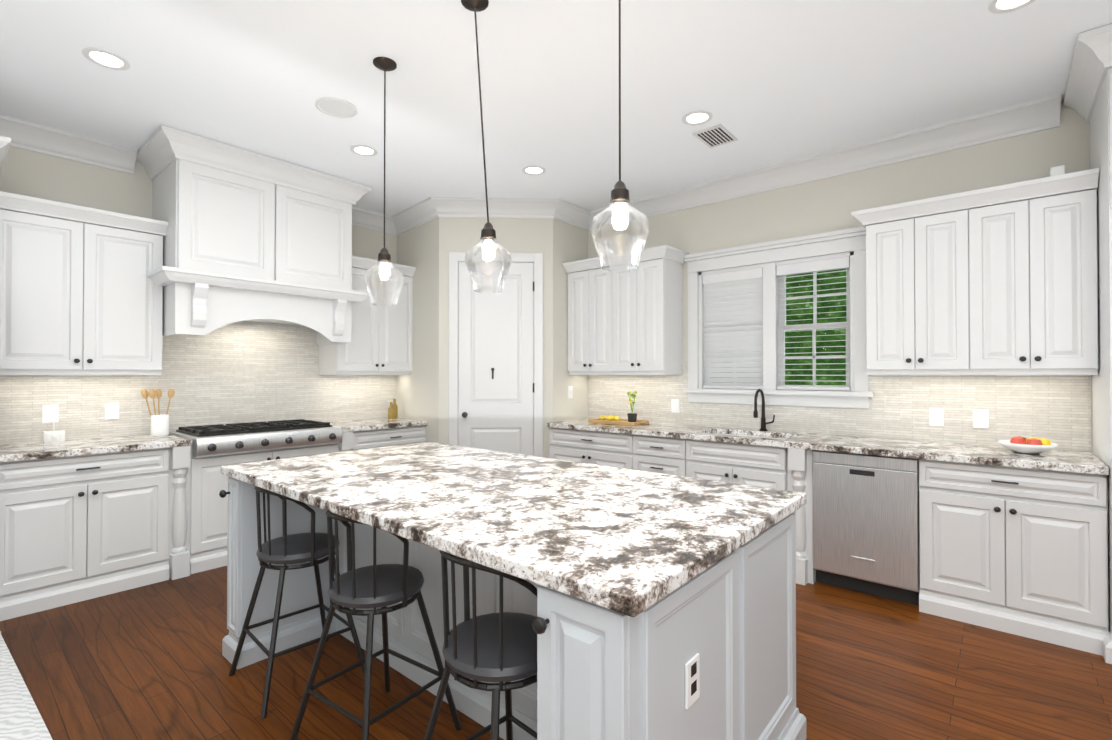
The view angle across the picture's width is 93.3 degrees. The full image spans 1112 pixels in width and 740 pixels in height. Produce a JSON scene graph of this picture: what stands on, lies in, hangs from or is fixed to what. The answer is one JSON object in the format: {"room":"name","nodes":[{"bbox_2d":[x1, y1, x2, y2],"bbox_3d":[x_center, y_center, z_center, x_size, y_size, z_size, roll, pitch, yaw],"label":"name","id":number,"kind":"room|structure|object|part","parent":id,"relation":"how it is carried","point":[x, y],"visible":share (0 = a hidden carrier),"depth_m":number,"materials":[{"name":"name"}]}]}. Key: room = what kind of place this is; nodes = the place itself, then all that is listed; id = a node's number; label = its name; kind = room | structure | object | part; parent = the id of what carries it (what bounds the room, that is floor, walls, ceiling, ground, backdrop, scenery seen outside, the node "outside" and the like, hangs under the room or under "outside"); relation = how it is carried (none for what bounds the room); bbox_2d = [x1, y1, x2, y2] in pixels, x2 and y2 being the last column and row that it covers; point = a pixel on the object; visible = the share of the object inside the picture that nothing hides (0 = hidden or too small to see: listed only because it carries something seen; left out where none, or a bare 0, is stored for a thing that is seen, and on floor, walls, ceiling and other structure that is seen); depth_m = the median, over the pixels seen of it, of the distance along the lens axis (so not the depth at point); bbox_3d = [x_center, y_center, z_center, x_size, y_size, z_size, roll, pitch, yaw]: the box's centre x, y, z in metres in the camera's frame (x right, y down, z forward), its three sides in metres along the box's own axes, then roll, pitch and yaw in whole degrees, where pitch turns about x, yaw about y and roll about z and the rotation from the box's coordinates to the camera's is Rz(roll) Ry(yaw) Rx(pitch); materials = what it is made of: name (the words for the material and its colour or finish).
{"room":"kitchen","nodes":[
{"label":"kitchen","id":0,"kind":"room"},
{"bbox_2d":[0,146,396,443],"bbox_3d":[-3.058,-0.092,4.057,0.150,3.000,6.400,0,-1,40],"label":"wall","id":1,"kind":"structure","parent":0,"point":[24,172],"depth_m":3.69,"materials":[{"name":"grey paint"}]},
{"bbox_2d":[42,404,58,422],"bbox_3d":[-3.395,0.293,3.527,0.010,0.120,0.080,0,-1,40],"label":"outlet","id":2,"kind":"object","parent":1,"relation":"attached to","point":[47,410],"depth_m":3.52,"materials":[{"name":"white plastic"}]},
{"bbox_2d":[105,402,118,419],"bbox_3d":[-3.188,0.295,3.771,0.010,0.120,0.080,0,-1,40],"label":"outlet","id":3,"kind":"object","parent":1,"relation":"attached to","point":[111,411],"depth_m":3.77,"materials":[{"name":"white plastic"}]},
{"bbox_2d":[396,217,587,457],"bbox_3d":[-0.714,-0.080,5.426,1.655,3.000,1.280,0,-1,40],"label":"wall","id":4,"kind":"structure","parent":0,"point":[422,389],"depth_m":4.99,"materials":[{"name":"grey paint"}]},
{"bbox_2d":[448,252,542,456],"bbox_3d":[-0.561,0.158,4.919,0.880,2.515,0.023,0,-1,-2],"label":"door frame","id":5,"kind":"structure","parent":4,"relation":"attached to","point":[455,258],"depth_m":4.92,"materials":[{"name":"white wood"}]},
{"bbox_2d":[458,262,533,455],"bbox_3d":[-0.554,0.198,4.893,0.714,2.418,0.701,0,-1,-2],"label":"pantry door","id":6,"kind":"structure","parent":4,"relation":"in","point":[496,331],"depth_m":4.92,"materials":[{"name":"white wood"}]},
{"bbox_3d":[-0.548,0.190,4.893,0.495,2.040,0.497,0,-1,40],"label":"pantry door hardware","id":7,"kind":"part","parent":6,"relation":"part of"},
{"bbox_2d":[0,94,1060,234],"bbox_3d":[-0.179,-1.539,1.629,7.400,0.150,6.400,0,-1,40],"label":"crown molding","id":8,"kind":"structure","parent":4,"relation":"attached to","point":[1019,119],"depth_m":3.82,"materials":[{"name":"white wood"}]},
{"bbox_2d":[568,386,572,397],"bbox_3d":[0.144,0.217,5.141,0.018,0.120,0.070,0,-1,40],"label":"outlet","id":9,"kind":"object","parent":4,"relation":"attached to","point":[570,388],"depth_m":5.14,"materials":[{"name":"white plastic"}]},
{"bbox_2d":[0,566,1111,739],"bbox_3d":[-0.179,1.446,1.602,8.000,0.120,7.000,0,-1,40],"label":"floor","id":10,"kind":"structure","parent":0,"point":[149,662],"depth_m":2.36,"materials":[{"name":"brown wood"}]},
{"bbox_2d":[0,631,52,739],"bbox_3d":[-2.116,1.378,1.573,2.874,0.013,1.035,0,-1,40],"label":"rug","id":11,"kind":"object","parent":10,"relation":"on","point":[21,718],"visible":1,"depth_m":2.13,"materials":[{"name":"white fabric"}]},
{"bbox_2d":[0,125,426,620],"bbox_3d":[-2.695,-0.093,3.762,0.786,2.996,4.030,0,-1,40],"label":"kitchen cabinets","id":12,"kind":"object","parent":10,"relation":"on","point":[223,293],"visible":0.85,"depth_m":3.66,"materials":[{"name":"white wood"}]},
{"bbox_2d":[43,413,64,442],"bbox_3d":[-3.334,0.381,3.487,0.102,0.190,0.100,0,-1,40],"label":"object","id":13,"kind":"object","parent":12,"relation":"on","point":[53,436],"visible":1,"depth_m":3.46,"materials":[{"name":"white plastic"}]},
{"bbox_2d":[141,389,174,436],"bbox_3d":[-2.897,0.309,3.827,0.121,0.342,0.197,0,-1,40],"label":"utensil crock","id":14,"kind":"object","parent":12,"relation":"on","point":[159,424],"visible":1,"depth_m":3.79,"materials":[{"name":"white ceramic"}]},
{"bbox_2d":[388,399,397,418],"bbox_3d":[-1.646,0.393,5.301,0.060,0.200,0.146,0,-1,5],"label":"oil bottles","id":15,"kind":"object","parent":12,"relation":"on","point":[393,411],"visible":1,"depth_m":5.25,"materials":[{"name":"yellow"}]},
{"bbox_2d":[229,486,364,718],"bbox_3d":[-1.178,0.954,2.408,0.452,0.883,0.449,0,-1,44],"label":"stool","id":16,"kind":"object","parent":10,"relation":"on","point":[285,550],"visible":0.9,"depth_m":2.30,"materials":[{"name":"black metal"}]},
{"bbox_3d":[-1.178,0.811,2.409,0.343,0.064,0.343,0,-1,40],"label":"seat","id":17,"kind":"part","parent":16,"relation":"part of","materials":[{"name":"grey leather"}]},
{"bbox_2d":[290,511,461,739],"bbox_3d":[-0.674,0.951,1.981,0.452,0.883,0.449,0,-1,35],"label":"stool","id":18,"kind":"object","parent":10,"relation":"on","point":[374,586],"visible":0.88,"depth_m":1.90,"materials":[{"name":"black metal"}]},
{"bbox_3d":[-0.674,0.807,1.982,0.342,0.064,0.342,0,-1,40],"label":"seat","id":19,"kind":"part","parent":18,"relation":"part of","materials":[{"name":"grey leather"}]},
{"bbox_2d":[424,550,536,739],"bbox_3d":[-0.160,0.947,1.544,0.452,0.883,0.449,-1,-1,45],"label":"stool","id":20,"kind":"object","parent":10,"relation":"on","point":[500,647],"visible":0.67,"depth_m":1.44,"materials":[{"name":"black metal"}]},
{"bbox_3d":[-0.160,0.803,1.546,0.343,0.064,0.343,0,-1,40],"label":"seat","id":21,"kind":"part","parent":20,"relation":"part of","materials":[{"name":"grey leather"}]},
{"bbox_2d":[219,470,806,739],"bbox_3d":[-0.356,0.949,2.264,2.346,0.884,1.252,0,-1,40],"label":"kitchen island","id":22,"kind":"object","parent":10,"relation":"on","point":[660,606],"depth_m":1.64,"materials":[{"name":"grey"}]},
{"bbox_2d":[221,442,806,613],"bbox_3d":[-0.349,0.487,2.276,2.360,0.040,1.225,0,-1,40],"label":"island countertop","id":23,"kind":"structure","parent":22,"relation":"on","point":[623,537],"depth_m":1.76,"materials":[{"name":"white stone"}]},
{"bbox_2d":[685,653,699,709],"bbox_3d":[0.340,0.773,1.306,0.008,0.110,0.070,0,-1,40],"label":"outlet","id":24,"kind":"object","parent":22,"relation":"attached to","point":[692,660],"depth_m":1.30,"materials":[{"name":"white plastic"}]},
{"bbox_2d":[549,428,634,469],"bbox_3d":[0.480,0.972,4.834,0.910,0.885,0.616,0,-1,40],"label":"base cabinet","id":25,"kind":"object","parent":10,"relation":"on","point":[612,449],"depth_m":4.56,"materials":[{"name":"white wood"}]},
{"bbox_2d":[635,436,686,476],"bbox_3d":[1.006,0.968,4.388,0.470,0.885,0.616,0,-1,40],"label":"base cabinet","id":26,"kind":"object","parent":10,"relation":"on","point":[656,454],"depth_m":4.14,"materials":[{"name":"white wood"}]},
{"bbox_2d":[687,440,806,571],"bbox_3d":[1.464,0.964,4.000,0.730,0.885,0.616,0,-1,40],"label":"base cabinet","id":27,"kind":"object","parent":10,"relation":"on","point":[744,464],"depth_m":3.66,"materials":[{"name":"white wood"}]},
{"bbox_2d":[807,452,914,604],"bbox_3d":[2.080,0.965,3.474,0.580,0.875,0.621,0,-1,40],"label":"dishwasher","id":28,"kind":"object","parent":10,"relation":"on","point":[861,509],"depth_m":3.24,"materials":[{"name":"silver metal"}]},
{"bbox_2d":[915,460,1074,648],"bbox_3d":[2.596,0.956,3.035,0.765,0.885,0.624,0,-1,40],"label":"base cabinet","id":29,"kind":"object","parent":10,"relation":"on","point":[995,547],"depth_m":2.82,"materials":[{"name":"white wood"}]},
{"bbox_2d":[547,420,1074,471],"bbox_3d":[1.500,0.502,3.950,3.615,0.040,0.651,0,-1,40],"label":"countertop","id":30,"kind":"structure","parent":29,"relation":"on","point":[1056,460],"depth_m":3.41,"materials":[{"name":"white stone"}]},
{"bbox_2d":[588,391,648,425],"bbox_3d":[0.572,0.337,4.817,0.540,0.302,0.260,0,-1,40],"label":"serving tray","id":31,"kind":"object","parent":30,"relation":"on","point":[631,420],"visible":1,"depth_m":4.74,"materials":[{"name":"brown wood"}]},
{"bbox_2d":[627,413,636,421],"bbox_3d":[0.690,0.431,4.755,0.090,0.075,0.090,0,-1,40],"label":"pot","id":32,"kind":"object","parent":31,"relation":"on","point":[632,417],"depth_m":4.72,"materials":[{"name":"black ceramic"}]},
{"bbox_2d":[627,391,636,413],"bbox_3d":[0.685,0.294,4.749,0.097,0.209,0.133,0,-1,40],"label":"plant","id":33,"kind":"object","parent":31,"relation":"on","point":[633,395],"depth_m":4.73,"materials":[{"name":"green plant"}]},
{"bbox_2d":[723,432,786,439],"bbox_3d":[1.455,0.614,3.993,0.694,0.209,0.414,0,-1,40],"label":"sink","id":34,"kind":"object","parent":30,"relation":"in","point":[724,433],"depth_m":4.19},
{"bbox_2d":[751,389,774,431],"bbox_3d":[1.616,0.317,4.085,0.121,0.331,0.216,0,-1,40],"label":"faucet","id":35,"kind":"object","parent":30,"relation":"on","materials":[{"name":"black metal"}]},
{"bbox_2d":[997,436,1057,453],"bbox_3d":[2.680,0.427,2.989,0.260,0.090,0.260,0,-1,40],"label":"fruit bowl","id":36,"kind":"object","parent":30,"relation":"on","point":[1023,445],"visible":1,"depth_m":2.93,"materials":[{"name":"white ceramic"}]},
{"bbox_2d":[1059,24,1111,663],"bbox_3d":[3.137,-0.105,2.466,1.020,2.996,0.806,0,-1,40],"label":"tall cabinet","id":37,"kind":"object","parent":10,"relation":"on","point":[1088,91],"depth_m":2.70,"materials":[{"name":"white wood"}]},
{"bbox_2d":[0,0,1111,215],"bbox_3d":[-0.179,-1.674,1.630,8.000,0.120,7.000,0,-1,40],"label":"ceiling","id":38,"kind":"structure","parent":0,"point":[766,83],"depth_m":2.89,"materials":[{"name":"white paint"}]},
{"bbox_2d":[82,48,129,69],"bbox_3d":[-2.318,-1.602,2.709,0.190,0.006,0.190,0,-1,40],"label":"recessed light","id":39,"kind":"object","parent":38,"relation":"in","point":[105,58],"visible":1,"depth_m":2.70,"materials":[{"name":"white plastic"}]},
{"bbox_2d":[315,97,357,117],"bbox_3d":[-1.337,-1.595,3.201,0.240,0.010,0.240,0,-1,40],"label":"ceiling speaker","id":40,"kind":"object","parent":38,"relation":"attached to","point":[336,107],"visible":1,"depth_m":3.19,"materials":[{"name":"white plastic"}]},
{"bbox_2d":[350,145,377,155],"bbox_3d":[-1.395,-1.592,3.814,0.190,0.006,0.190,0,-1,40],"label":"recessed light","id":41,"kind":"object","parent":38,"relation":"in","point":[363,150],"visible":1,"depth_m":3.81,"materials":[{"name":"white plastic"}]},
{"bbox_2d":[364,57,403,305],"bbox_3d":[-0.895,-0.972,2.743,0.200,1.265,0.200,0,-1,40],"label":"pendant light","id":42,"kind":"object","parent":38,"relation":"hanging from","point":[384,263],"visible":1,"depth_m":2.71,"materials":[{"name":"clear glass"}]},
{"bbox_3d":[-0.895,-0.457,2.738,0.200,0.235,0.200,0,-1,40],"label":"lamp shade","id":43,"kind":"part","parent":42,"relation":"part of","materials":[{"name":"clear glass"}]},
{"bbox_3d":[-0.895,-0.511,2.739,0.038,0.086,0.038,0,-1,40],"label":"bulb","id":44,"kind":"part","parent":42,"relation":"part of","materials":[{"name":"white glass"}]},
{"bbox_2d":[461,0,510,292],"bbox_3d":[-0.295,-0.976,2.287,0.205,1.265,0.200,0,-1,40],"label":"pendant light","id":45,"kind":"object","parent":38,"relation":"hanging from","point":[488,241],"visible":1,"depth_m":2.26,"materials":[{"name":"clear glass"}]},
{"bbox_3d":[-0.293,-0.461,2.280,0.200,0.235,0.200,0,-1,40],"label":"lamp shade","id":46,"kind":"part","parent":45,"relation":"part of","materials":[{"name":"clear glass"}]},
{"bbox_3d":[-0.293,-0.515,2.281,0.038,0.086,0.038,0,-1,40],"label":"bulb","id":47,"kind":"part","parent":45,"relation":"part of","materials":[{"name":"white glass"}]},
{"bbox_2d":[522,166,545,174],"bbox_3d":[-0.176,-1.589,4.184,0.190,0.006,0.190,0,-1,40],"label":"recessed light","id":48,"kind":"object","parent":38,"relation":"in","point":[534,170],"visible":1,"depth_m":4.18,"materials":[{"name":"white plastic"}]},
{"bbox_2d":[591,0,648,271],"bbox_3d":[0.218,-0.980,1.798,0.200,1.265,0.200,0,-1,40],"label":"pendant light","id":49,"kind":"object","parent":38,"relation":"hanging from","point":[619,204],"visible":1,"depth_m":1.76,"materials":[{"name":"clear glass"}]},
{"bbox_3d":[0.218,-0.520,1.794,0.038,0.086,0.038,0,-1,40],"label":"bulb","id":50,"kind":"part","parent":49,"relation":"part of","materials":[{"name":"white glass"}]},
{"bbox_3d":[0.218,-0.465,1.794,0.200,0.235,0.200,0,-1,40],"label":"lamp shade","id":51,"kind":"part","parent":49,"relation":"part of","materials":[{"name":"clear glass"}]},
{"bbox_2d":[682,110,712,124],"bbox_3d":[0.894,-1.596,3.328,0.190,0.006,0.190,0,-1,40],"label":"recessed light","id":52,"kind":"object","parent":38,"relation":"in","point":[698,117],"visible":1,"depth_m":3.32,"materials":[{"name":"white plastic"}]},
{"bbox_2d":[692,124,737,147],"bbox_3d":[1.086,-1.592,3.585,0.200,0.009,0.300,0,-1,40],"label":"ceiling vent","id":53,"kind":"object","parent":38,"relation":"in","point":[726,131],"depth_m":3.57,"materials":[{"name":"white metal"}]},
{"bbox_3d":[1.089,-1.588,3.583,0.156,0.002,0.240,0,-1,40],"label":"ceiling air vent slots","id":54,"kind":"part","parent":53,"relation":"part of","materials":[{"name":"black metal"}]},
{"bbox_2d":[988,0,1035,13],"bbox_3d":[1.989,-1.605,2.269,0.190,0.006,0.190,0,-1,40],"label":"recessed light","id":55,"kind":"object","parent":38,"relation":"in","point":[1000,6],"visible":1,"depth_m":2.31,"materials":[{"name":"white plastic"}]},
{"bbox_2d":[588,101,1092,452],"bbox_3d":[1.939,-0.092,4.114,7.700,3.000,0.150,0,-1,40],"label":"wall","id":56,"kind":"structure","parent":0,"point":[829,204],"depth_m":3.83,"materials":[{"name":"grey paint"}]},
{"bbox_2d":[563,256,610,371],"bbox_3d":[0.420,-0.506,5.075,0.525,1.045,0.346,0,-1,40],"label":"upper cabinet","id":57,"kind":"object","parent":56,"relation":"attached to","point":[589,285],"depth_m":4.94,"materials":[{"name":"white wood"}]},
{"bbox_2d":[611,245,686,371],"bbox_3d":[0.821,-0.509,4.735,0.525,1.045,0.346,0,-1,40],"label":"upper cabinet","id":58,"kind":"object","parent":56,"relation":"attached to","point":[647,300],"depth_m":4.58,"materials":[{"name":"white wood"}]},
{"bbox_2d":[671,399,679,412],"bbox_3d":[1.076,0.324,4.731,0.080,0.120,0.010,0,-1,40],"label":"outlet","id":59,"kind":"object","parent":56,"relation":"attached to","point":[675,403],"depth_m":4.73,"materials":[{"name":"white plastic"}]},
{"bbox_2d":[683,227,873,408],"bbox_3d":[1.738,-0.368,4.243,1.460,1.295,0.214,0,-1,40],"label":"window","id":60,"kind":"structure","parent":56,"relation":"in","point":[763,255],"depth_m":4.14,"materials":[{"name":"white wood"}]},
{"bbox_2d":[702,268,762,388],"bbox_3d":[1.492,-0.336,4.436,0.515,0.985,0.051,0,-1,40],"label":"window blinds","id":61,"kind":"object","parent":60,"relation":"attached to","point":[733,310],"visible":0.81,"depth_m":4.42,"materials":[{"name":"white"}]},
{"bbox_3d":[1.770,-0.336,4.280,1.150,0.990,0.070,0,-1,40],"label":"window sashes","id":62,"kind":"part","parent":60,"relation":"part of","materials":[{"name":"white wood"}]},
{"bbox_2d":[776,256,849,390],"bbox_3d":[1.969,-0.339,4.032,0.515,0.985,0.051,0,-1,40],"label":"window blinds","id":63,"kind":"object","parent":60,"relation":"attached to","point":[816,266],"visible":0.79,"depth_m":4.01,"materials":[{"name":"white"}]},
{"bbox_2d":[863,192,970,371],"bbox_3d":[2.362,-0.521,3.429,0.537,1.045,0.346,0,-1,40],"label":"upper cabinet","id":64,"kind":"object","parent":56,"relation":"attached to","point":[918,252],"depth_m":3.28,"materials":[{"name":"white wood"}]},
{"bbox_2d":[929,408,943,425],"bbox_3d":[2.533,0.313,3.496,0.080,0.120,0.010,0,-1,40],"label":"outlet","id":65,"kind":"object","parent":56,"relation":"attached to","point":[936,415],"depth_m":3.49,"materials":[{"name":"white plastic"}]},
{"bbox_2d":[973,409,988,428],"bbox_3d":[2.708,0.311,3.348,0.080,0.120,0.010,0,-1,40],"label":"outlet","id":66,"kind":"object","parent":56,"relation":"attached to","point":[980,418],"depth_m":3.35,"materials":[{"name":"white plastic"}]},
{"bbox_2d":[971,174,1066,371],"bbox_3d":[2.772,-0.524,3.081,0.538,1.045,0.346,0,-1,40],"label":"upper cabinet","id":67,"kind":"object","parent":56,"relation":"attached to","point":[997,302],"depth_m":2.97,"materials":[{"name":"white wood"}]},
{"bbox_2d":[1050,165,1064,176],"bbox_3d":[2.852,-1.100,2.989,0.060,0.104,0.060,0,-1,40],"label":"security camera","id":68,"kind":"object","parent":67,"relation":"attached to","point":[1057,170],"visible":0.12,"depth_m":2.97,"materials":[{"name":"white plastic"}]},
{"label":"outside","id":69,"kind":"structure","parent":0,"visible":0},
{"bbox_2d":[711,269,846,385],"bbox_3d":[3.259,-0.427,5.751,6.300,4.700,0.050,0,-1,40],"label":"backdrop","id":70,"kind":"structure","parent":69,"point":[835,331],"depth_m":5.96,"materials":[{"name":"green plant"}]}
]}

